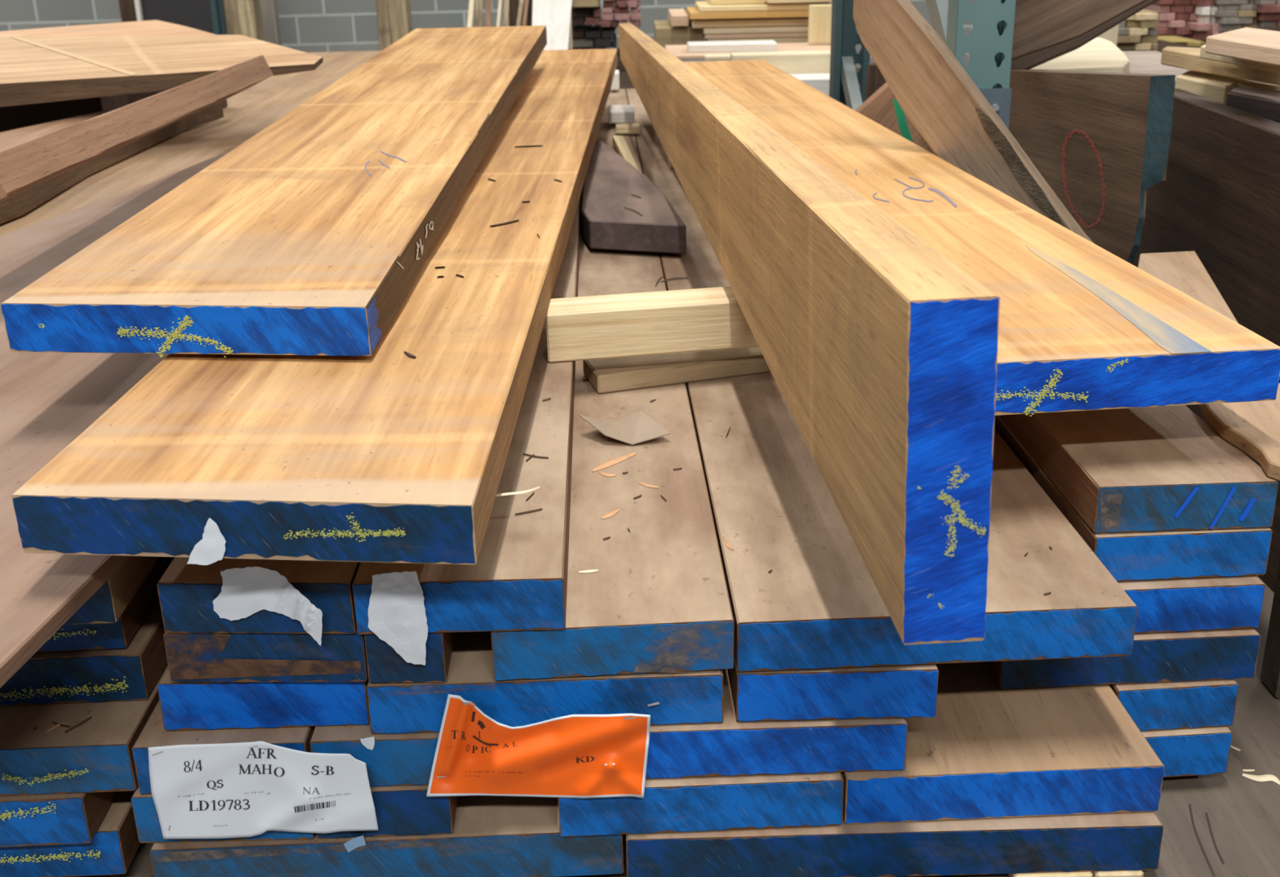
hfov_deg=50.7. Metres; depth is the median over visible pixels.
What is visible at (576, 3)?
board
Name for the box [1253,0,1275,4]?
board
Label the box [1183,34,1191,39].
board
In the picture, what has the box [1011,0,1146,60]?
plank
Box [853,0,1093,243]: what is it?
plank
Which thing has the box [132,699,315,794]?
board
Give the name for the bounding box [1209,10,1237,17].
board
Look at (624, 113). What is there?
offcut
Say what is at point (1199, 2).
board
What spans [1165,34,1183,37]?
board
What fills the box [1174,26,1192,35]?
board
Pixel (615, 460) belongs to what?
wood splinter
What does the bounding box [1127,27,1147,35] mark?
board
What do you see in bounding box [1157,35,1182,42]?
board
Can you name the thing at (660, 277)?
crumb
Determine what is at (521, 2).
stick
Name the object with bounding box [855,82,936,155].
offcut
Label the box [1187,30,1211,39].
board
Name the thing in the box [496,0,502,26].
stick
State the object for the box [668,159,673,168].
bearer
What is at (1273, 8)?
board
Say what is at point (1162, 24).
board
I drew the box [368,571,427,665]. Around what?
paper scrap
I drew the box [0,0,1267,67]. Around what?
wall
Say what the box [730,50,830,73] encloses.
board
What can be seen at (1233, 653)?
board
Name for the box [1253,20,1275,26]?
board
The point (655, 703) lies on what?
staple
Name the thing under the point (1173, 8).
board
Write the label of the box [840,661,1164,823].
board
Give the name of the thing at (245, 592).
paper scrap
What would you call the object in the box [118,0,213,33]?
door
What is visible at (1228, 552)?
board
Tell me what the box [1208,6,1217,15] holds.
board
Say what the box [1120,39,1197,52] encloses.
bench
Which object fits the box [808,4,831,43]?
board
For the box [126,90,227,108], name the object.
bearer
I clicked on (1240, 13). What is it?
board
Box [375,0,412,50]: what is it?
post
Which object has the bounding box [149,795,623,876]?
board
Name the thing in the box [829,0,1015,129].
upright
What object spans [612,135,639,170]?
offcut
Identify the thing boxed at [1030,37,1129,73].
plank
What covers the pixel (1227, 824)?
floor
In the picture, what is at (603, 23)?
board
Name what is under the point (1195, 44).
board
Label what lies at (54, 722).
wood splinter
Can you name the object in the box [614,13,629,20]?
board
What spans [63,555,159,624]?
board
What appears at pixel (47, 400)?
plank
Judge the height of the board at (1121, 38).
0.032 m
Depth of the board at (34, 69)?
3.39 m
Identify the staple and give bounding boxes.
[647,702,659,706]
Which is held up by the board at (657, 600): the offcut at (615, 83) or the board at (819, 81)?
the offcut at (615, 83)
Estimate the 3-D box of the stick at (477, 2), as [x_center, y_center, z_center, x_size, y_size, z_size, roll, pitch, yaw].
[-0.887,-2.239,7.343,0.021,0.553,0.330,-1,21,0]
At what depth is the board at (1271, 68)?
2.40 m
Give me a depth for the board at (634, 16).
7.71 m
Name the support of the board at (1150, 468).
on the board at (1228, 552)
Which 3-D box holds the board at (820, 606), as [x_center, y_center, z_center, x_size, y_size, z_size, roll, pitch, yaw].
[0.191,-0.537,3.034,0.349,0.049,4.001,-2,21,-1]
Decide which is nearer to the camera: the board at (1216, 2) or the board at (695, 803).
the board at (695, 803)
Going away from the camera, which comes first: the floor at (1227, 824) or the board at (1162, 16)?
the floor at (1227, 824)
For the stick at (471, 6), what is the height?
0.530 m
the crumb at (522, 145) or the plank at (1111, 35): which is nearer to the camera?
the crumb at (522, 145)
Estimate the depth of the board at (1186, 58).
2.64 m
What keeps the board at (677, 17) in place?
on the beam
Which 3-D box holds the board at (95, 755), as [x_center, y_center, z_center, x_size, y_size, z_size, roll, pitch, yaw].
[-0.705,-0.344,2.862,0.368,0.049,3.604,-2,21,-2]
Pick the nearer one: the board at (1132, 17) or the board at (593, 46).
the board at (1132, 17)
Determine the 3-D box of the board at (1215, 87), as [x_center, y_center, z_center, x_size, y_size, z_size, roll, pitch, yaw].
[1.188,-0.703,2.694,0.196,0.035,0.357,-3,21,-6]
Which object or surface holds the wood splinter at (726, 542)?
on the board at (820, 606)
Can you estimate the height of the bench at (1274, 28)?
0.727 m
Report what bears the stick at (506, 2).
on the floor
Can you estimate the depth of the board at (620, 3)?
7.68 m
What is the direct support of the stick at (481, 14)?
on the floor
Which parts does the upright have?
post, post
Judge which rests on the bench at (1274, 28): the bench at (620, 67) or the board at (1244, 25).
the board at (1244, 25)
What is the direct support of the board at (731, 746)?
on the board at (695, 803)
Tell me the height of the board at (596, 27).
0.010 m
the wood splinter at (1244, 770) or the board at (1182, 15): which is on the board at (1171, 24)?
the board at (1182, 15)
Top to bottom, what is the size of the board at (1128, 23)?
0.032 m
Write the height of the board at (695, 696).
0.049 m
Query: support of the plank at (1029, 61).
on the plank at (1100, 55)
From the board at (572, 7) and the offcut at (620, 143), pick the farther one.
the board at (572, 7)
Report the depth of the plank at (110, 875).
1.28 m
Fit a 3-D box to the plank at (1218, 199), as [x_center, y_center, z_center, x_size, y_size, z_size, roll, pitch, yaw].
[1.050,-0.038,2.464,0.050,1.067,0.919,0,21,2]
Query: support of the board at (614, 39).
on the board at (611, 46)
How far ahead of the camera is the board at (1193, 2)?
7.29 m
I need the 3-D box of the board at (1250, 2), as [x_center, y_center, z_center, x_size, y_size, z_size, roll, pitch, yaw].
[3.282,-2.409,7.410,0.040,0.027,0.400,-1,21,0]
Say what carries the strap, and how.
hanging from the board at (1082, 327)
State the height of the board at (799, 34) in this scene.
0.018 m
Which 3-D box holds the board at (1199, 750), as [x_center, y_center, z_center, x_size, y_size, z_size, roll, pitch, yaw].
[0.515,0.151,1.772,0.117,0.049,0.931,-2,21,-1]
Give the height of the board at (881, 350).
0.232 m
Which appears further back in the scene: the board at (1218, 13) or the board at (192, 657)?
the board at (1218, 13)
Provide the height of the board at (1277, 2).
0.027 m
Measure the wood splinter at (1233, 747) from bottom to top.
0.002 m
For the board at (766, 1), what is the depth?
5.72 m
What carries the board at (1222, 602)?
on the board at (1233, 653)
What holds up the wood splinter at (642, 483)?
on the board at (657, 600)
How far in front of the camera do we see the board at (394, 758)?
1.18 m
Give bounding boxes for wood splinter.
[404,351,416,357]
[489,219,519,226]
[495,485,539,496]
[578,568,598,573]
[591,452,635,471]
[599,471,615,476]
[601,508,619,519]
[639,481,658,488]
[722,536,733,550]
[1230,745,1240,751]
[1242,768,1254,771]
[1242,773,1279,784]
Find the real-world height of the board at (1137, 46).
0.030 m
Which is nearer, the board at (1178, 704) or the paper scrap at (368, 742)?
the paper scrap at (368, 742)
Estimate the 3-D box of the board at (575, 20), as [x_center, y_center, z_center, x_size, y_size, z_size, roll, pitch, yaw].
[-0.365,-2.455,7.896,0.089,0.040,0.400,-1,21,0]
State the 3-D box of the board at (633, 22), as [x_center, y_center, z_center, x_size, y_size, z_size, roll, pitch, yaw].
[-0.043,-2.444,7.913,0.042,0.034,0.400,-1,21,0]
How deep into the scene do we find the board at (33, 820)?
1.20 m
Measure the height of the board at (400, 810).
0.049 m
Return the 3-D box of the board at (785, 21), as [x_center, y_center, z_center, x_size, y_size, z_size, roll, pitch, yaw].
[0.517,-1.884,6.077,0.582,0.030,0.450,-1,21,0]
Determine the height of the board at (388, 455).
0.070 m
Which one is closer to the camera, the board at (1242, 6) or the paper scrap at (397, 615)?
the paper scrap at (397, 615)
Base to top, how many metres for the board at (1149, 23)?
0.032 m
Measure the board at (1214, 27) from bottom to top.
0.037 m
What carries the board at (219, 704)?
on the board at (153, 734)
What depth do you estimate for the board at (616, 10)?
7.73 m
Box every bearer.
[0,94,128,132]
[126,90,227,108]
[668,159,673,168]
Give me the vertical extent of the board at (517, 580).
0.049 m
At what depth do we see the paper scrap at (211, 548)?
1.03 m
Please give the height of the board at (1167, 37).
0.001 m
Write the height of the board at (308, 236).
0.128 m
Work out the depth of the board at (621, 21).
7.73 m
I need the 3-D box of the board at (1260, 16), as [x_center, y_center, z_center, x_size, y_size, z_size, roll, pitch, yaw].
[3.374,-2.312,7.364,0.130,0.037,0.400,-1,21,0]
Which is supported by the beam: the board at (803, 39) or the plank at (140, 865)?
the board at (803, 39)
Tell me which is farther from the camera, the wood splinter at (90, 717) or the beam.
the beam
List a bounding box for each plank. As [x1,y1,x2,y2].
[0,149,232,687]
[72,874,119,876]
[118,834,626,876]
[532,0,572,49]
[568,12,572,49]
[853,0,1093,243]
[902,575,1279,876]
[1008,69,1175,264]
[1010,0,1159,70]
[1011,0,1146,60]
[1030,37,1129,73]
[1097,23,1119,46]
[1122,50,1188,88]
[1134,88,1279,592]
[1260,560,1279,698]
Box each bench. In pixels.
[568,48,626,72]
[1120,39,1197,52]
[1198,26,1279,44]
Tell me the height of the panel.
0.459 m
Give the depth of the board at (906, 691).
1.18 m
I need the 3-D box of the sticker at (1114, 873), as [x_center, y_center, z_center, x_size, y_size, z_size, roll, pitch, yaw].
[0.433,0.346,1.364,0.044,0.016,0.305,-1,21,0]
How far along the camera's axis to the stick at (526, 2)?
7.43 m
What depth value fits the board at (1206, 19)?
7.29 m
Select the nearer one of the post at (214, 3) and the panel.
the panel
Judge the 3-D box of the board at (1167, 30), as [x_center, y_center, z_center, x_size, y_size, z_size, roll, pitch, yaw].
[2.865,-2.284,7.526,0.095,0.035,0.400,-1,21,0]
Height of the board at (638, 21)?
0.034 m
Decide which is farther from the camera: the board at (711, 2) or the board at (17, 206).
the board at (711, 2)
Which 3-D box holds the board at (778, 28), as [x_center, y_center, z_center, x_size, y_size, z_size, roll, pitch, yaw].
[0.541,-1.852,6.068,0.531,0.023,0.450,-1,21,0]
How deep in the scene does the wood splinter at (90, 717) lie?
1.21 m
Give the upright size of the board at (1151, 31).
0.030 m
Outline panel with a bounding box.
[509,0,532,26]
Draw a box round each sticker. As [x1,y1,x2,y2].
[1008,871,1093,876]
[1092,870,1143,876]
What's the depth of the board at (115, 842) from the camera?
1.24 m
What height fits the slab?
0.016 m
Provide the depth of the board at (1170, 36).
7.09 m
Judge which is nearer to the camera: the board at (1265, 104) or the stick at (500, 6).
the board at (1265, 104)
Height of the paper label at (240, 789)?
0.101 m
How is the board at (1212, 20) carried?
on the board at (1214, 27)
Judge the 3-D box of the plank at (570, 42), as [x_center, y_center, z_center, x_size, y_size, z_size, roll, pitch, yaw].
[-0.339,-2.012,6.476,0.018,0.277,0.040,-1,21,0]
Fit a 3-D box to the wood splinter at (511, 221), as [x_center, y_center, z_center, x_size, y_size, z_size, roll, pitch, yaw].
[-0.191,-0.306,1.913,0.060,0.002,0.014,-20,28,-41]
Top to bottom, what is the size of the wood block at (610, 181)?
0.052 m
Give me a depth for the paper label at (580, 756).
1.17 m
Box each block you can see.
[546,286,758,362]
[581,138,686,253]
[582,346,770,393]
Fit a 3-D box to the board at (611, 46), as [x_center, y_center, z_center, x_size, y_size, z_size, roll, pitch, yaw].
[-0.168,-2.314,8.001,0.054,0.038,0.400,-1,21,0]
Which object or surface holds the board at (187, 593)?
on the board at (192, 657)
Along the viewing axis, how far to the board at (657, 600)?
1.30 m
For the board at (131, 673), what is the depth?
1.23 m
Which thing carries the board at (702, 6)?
on the board at (693, 12)
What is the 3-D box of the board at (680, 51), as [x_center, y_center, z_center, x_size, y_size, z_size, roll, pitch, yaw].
[0.464,-1.595,5.550,0.710,0.017,0.500,-1,21,0]
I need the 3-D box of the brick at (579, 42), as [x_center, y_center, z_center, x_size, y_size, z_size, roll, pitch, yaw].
[-0.342,-2.371,8.034,0.136,0.046,0.400,-1,21,0]
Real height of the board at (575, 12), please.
0.040 m
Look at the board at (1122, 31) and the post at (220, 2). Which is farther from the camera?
the post at (220, 2)
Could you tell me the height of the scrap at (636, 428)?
0.026 m
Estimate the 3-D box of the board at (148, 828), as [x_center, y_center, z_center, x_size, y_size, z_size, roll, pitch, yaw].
[-0.437,-0.374,3.066,0.158,0.049,4.005,-2,21,-1]
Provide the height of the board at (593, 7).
0.005 m
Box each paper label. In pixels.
[147,741,378,839]
[426,693,650,798]
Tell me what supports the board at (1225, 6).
on the board at (1218, 13)
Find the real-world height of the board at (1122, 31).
0.030 m
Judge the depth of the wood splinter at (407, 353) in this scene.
1.34 m
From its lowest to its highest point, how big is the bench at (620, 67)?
0.676 m
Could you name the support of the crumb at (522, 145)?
on the board at (388, 455)
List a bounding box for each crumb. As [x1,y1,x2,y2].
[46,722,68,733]
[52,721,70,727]
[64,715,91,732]
[515,145,541,146]
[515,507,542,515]
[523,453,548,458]
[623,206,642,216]
[654,275,663,286]
[661,277,688,282]
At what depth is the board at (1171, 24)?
7.31 m
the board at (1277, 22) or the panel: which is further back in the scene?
the panel
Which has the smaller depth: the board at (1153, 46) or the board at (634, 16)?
the board at (1153, 46)
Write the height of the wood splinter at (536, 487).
0.002 m
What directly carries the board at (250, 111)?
on the board
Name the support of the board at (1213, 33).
on the bench at (1274, 28)
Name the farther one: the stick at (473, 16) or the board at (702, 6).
the stick at (473, 16)
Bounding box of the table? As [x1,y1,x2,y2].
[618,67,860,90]
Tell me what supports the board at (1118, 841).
on the sticker at (1114, 873)
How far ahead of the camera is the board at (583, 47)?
7.83 m
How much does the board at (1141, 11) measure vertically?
0.005 m
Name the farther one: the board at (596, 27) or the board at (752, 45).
the board at (596, 27)
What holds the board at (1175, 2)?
on the board at (1173, 8)
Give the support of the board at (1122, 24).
on the board at (1122, 31)
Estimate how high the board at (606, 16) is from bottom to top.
0.034 m
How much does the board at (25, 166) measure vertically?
0.100 m
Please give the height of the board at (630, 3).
0.033 m
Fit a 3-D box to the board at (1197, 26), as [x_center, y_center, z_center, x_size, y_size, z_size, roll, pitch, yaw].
[3.016,-2.269,7.402,0.072,0.037,0.400,-1,21,0]
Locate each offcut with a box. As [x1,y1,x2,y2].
[608,104,634,123]
[610,69,619,90]
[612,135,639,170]
[615,123,639,133]
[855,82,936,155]
[865,62,886,100]
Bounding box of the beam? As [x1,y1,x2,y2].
[653,20,703,48]
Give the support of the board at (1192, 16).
on the board
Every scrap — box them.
[186,517,226,564]
[213,566,322,645]
[360,736,374,750]
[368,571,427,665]
[577,410,671,444]
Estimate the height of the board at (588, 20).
0.040 m
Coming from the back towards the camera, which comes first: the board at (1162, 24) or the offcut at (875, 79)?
the board at (1162, 24)
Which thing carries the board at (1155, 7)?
on the board at (1162, 16)
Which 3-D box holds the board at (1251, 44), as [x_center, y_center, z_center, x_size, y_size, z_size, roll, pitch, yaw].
[1.056,-0.682,2.341,0.140,0.028,0.461,8,23,23]
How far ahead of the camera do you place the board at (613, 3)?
7.72 m
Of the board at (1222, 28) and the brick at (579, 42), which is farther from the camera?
the brick at (579, 42)
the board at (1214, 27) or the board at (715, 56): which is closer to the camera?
the board at (715, 56)
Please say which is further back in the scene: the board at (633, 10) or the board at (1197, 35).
the board at (633, 10)
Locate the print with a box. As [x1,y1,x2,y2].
[324,792,351,796]
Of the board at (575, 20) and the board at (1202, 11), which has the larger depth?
the board at (575, 20)
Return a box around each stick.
[466,0,474,26]
[471,0,475,26]
[475,0,479,26]
[479,0,483,26]
[485,0,491,26]
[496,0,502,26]
[497,0,502,26]
[503,0,509,26]
[516,0,524,26]
[522,0,528,26]
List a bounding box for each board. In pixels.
[0,19,216,35]
[0,25,546,357]
[0,34,323,106]
[0,50,381,235]
[0,54,273,202]
[0,101,223,223]
[0,595,167,705]
[0,663,168,795]
[0,790,140,876]
[0,791,117,847]
[11,48,617,564]
[36,556,174,651]
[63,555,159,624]
[130,784,315,842]
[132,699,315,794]
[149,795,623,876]
[156,556,359,633]
[157,666,369,730]
[163,626,368,682]
[309,723,439,786]
[315,784,458,838]
[351,193,581,634]
[364,631,455,682]
[366,631,723,733]
[490,88,733,680]
[558,771,844,836]
[571,5,589,8]
[571,7,593,17]
[571,17,585,25]
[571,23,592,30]
[571,46,585,49]
[572,30,585,38]
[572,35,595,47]
[573,0,599,7]
[585,13,600,25]
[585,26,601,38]
[585,44,606,48]
[590,4,600,8]
[592,23,616,30]
[593,5,600,17]
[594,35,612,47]
[600,17,611,26]
[601,5,613,13]
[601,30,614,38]
[602,9,614,20]
[603,0,617,7]
[606,42,616,48]
[611,16,619,26]
[612,33,616,47]
[613,4,629,13]
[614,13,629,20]
[617,0,626,7]
[618,22,999,644]
[620,20,627,23]
[625,811,1163,876]
[626,88,1137,671]
[627,0,636,7]
[629,16,636,26]
[630,4,638,13]
[631,9,640,20]
[637,20,640,26]
[645,668,907,778]
[665,42,831,59]
[668,8,688,26]
[684,59,1279,416]
[686,6,808,19]
[686,40,777,53]
[688,16,808,28]
[695,0,831,11]
[702,26,808,34]
[703,31,808,39]
[703,36,808,42]
[703,53,730,60]
[706,0,765,4]
[727,653,938,720]
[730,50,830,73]
[765,0,831,3]
[788,72,830,96]
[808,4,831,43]
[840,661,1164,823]
[986,627,1261,688]
[994,414,1272,581]
[999,404,1278,533]
[1108,678,1239,731]
[1116,35,1141,43]
[1116,42,1133,49]
[1117,27,1128,35]
[1117,575,1265,633]
[1118,20,1124,27]
[1124,19,1138,27]
[1126,14,1134,19]
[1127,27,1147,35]
[1132,42,1151,50]
[1134,13,1158,20]
[1137,9,1151,13]
[1138,19,1158,27]
[1140,35,1158,43]
[1141,725,1232,777]
[1142,8,1157,13]
[1143,4,1170,13]
[1146,27,1158,35]
[1148,42,1158,49]
[1153,0,1173,4]
[1155,12,1175,20]
[1155,19,1168,27]
[1156,26,1175,35]
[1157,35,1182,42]
[1160,35,1194,42]
[1160,46,1279,84]
[1165,20,1185,27]
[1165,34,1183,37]
[1168,4,1184,13]
[1169,35,1204,42]
[1173,0,1191,4]
[1173,36,1201,47]
[1174,12,1189,20]
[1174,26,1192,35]
[1175,70,1279,104]
[1183,4,1193,13]
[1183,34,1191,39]
[1185,22,1211,31]
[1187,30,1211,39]
[1188,0,1214,6]
[1188,13,1199,20]
[1191,0,1196,4]
[1191,6,1210,15]
[1195,14,1210,22]
[1200,44,1279,73]
[1204,26,1279,66]
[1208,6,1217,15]
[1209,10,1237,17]
[1209,15,1216,22]
[1209,22,1218,31]
[1209,30,1218,35]
[1214,0,1248,4]
[1215,4,1239,10]
[1215,17,1253,24]
[1217,23,1242,31]
[1226,87,1279,122]
[1236,10,1256,17]
[1237,4,1257,10]
[1240,23,1257,28]
[1248,0,1253,4]
[1252,17,1257,23]
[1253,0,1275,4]
[1253,4,1279,13]
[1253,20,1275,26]
[1254,12,1279,21]
[1273,20,1279,26]
[1275,0,1279,4]
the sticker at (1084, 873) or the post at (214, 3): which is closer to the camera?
the sticker at (1084, 873)
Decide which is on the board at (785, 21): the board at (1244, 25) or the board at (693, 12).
the board at (693, 12)
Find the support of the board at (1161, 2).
on the board at (1155, 7)
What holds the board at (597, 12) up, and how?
on the board at (588, 20)
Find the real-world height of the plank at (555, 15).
0.424 m
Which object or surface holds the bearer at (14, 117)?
on the floor
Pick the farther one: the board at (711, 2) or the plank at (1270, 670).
the board at (711, 2)
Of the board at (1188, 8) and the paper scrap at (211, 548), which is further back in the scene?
the board at (1188, 8)
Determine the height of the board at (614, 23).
0.034 m
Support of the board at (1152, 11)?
on the board at (1138, 16)
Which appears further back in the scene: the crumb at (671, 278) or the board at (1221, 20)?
the board at (1221, 20)
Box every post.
[209,0,222,35]
[217,0,227,35]
[223,0,263,40]
[259,0,281,45]
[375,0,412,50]
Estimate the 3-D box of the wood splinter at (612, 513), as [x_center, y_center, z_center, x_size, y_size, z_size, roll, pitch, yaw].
[-0.030,0.076,1.368,0.008,0.002,0.029,14,26,35]
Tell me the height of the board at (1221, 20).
0.033 m
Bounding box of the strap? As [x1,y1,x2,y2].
[893,98,913,142]
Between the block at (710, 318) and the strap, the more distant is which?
the strap
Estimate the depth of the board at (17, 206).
3.06 m
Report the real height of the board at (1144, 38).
0.032 m
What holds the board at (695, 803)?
on the board at (1118, 841)
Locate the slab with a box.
[1137,250,1279,480]
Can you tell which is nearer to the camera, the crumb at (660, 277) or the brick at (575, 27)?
the crumb at (660, 277)
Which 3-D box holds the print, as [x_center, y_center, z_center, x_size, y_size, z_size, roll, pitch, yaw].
[-0.263,0.310,1.175,0.023,0.003,0.001,-1,21,0]
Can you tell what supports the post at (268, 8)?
on the floor
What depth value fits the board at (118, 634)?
1.23 m
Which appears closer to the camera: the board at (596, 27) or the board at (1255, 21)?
the board at (1255, 21)
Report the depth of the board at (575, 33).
7.80 m
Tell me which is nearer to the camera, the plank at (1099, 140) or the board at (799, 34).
the plank at (1099, 140)
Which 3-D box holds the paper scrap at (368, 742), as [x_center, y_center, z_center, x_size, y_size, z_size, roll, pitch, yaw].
[-0.237,0.266,1.175,0.012,0.014,0.001,-2,21,-2]
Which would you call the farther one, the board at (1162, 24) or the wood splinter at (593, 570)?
the board at (1162, 24)
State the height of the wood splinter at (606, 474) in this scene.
0.002 m
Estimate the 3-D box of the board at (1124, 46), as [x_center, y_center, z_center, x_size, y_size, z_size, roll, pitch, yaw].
[2.293,-1.937,6.618,0.126,0.030,0.400,-1,21,0]
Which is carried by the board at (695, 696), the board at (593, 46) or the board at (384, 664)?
the board at (384, 664)
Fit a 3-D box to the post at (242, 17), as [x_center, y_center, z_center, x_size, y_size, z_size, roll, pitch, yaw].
[-2.553,-2.683,8.685,0.189,0.537,0.180,-1,21,0]
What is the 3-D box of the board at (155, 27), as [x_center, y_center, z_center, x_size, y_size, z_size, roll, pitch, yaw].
[-2.276,-1.429,4.863,1.299,0.030,1.323,-12,23,-26]
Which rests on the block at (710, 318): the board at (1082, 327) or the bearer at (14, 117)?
the board at (1082, 327)
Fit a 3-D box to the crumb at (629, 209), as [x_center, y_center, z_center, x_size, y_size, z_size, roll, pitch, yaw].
[-0.009,-0.420,2.492,0.011,0.002,0.093,-10,23,-22]
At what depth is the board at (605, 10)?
7.71 m
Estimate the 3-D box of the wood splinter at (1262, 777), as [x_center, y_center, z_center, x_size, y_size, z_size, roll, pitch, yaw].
[0.634,0.345,1.375,0.037,0.002,0.017,7,22,20]
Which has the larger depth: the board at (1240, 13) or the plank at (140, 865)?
the board at (1240, 13)
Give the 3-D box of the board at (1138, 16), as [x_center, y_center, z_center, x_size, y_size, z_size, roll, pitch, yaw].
[2.381,-2.051,6.523,0.100,0.029,0.400,-1,21,0]
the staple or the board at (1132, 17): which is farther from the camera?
the board at (1132, 17)
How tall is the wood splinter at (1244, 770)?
0.002 m
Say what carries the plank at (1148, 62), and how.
on the bench
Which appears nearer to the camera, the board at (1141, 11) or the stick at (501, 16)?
the board at (1141, 11)
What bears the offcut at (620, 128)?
on the board at (657, 600)

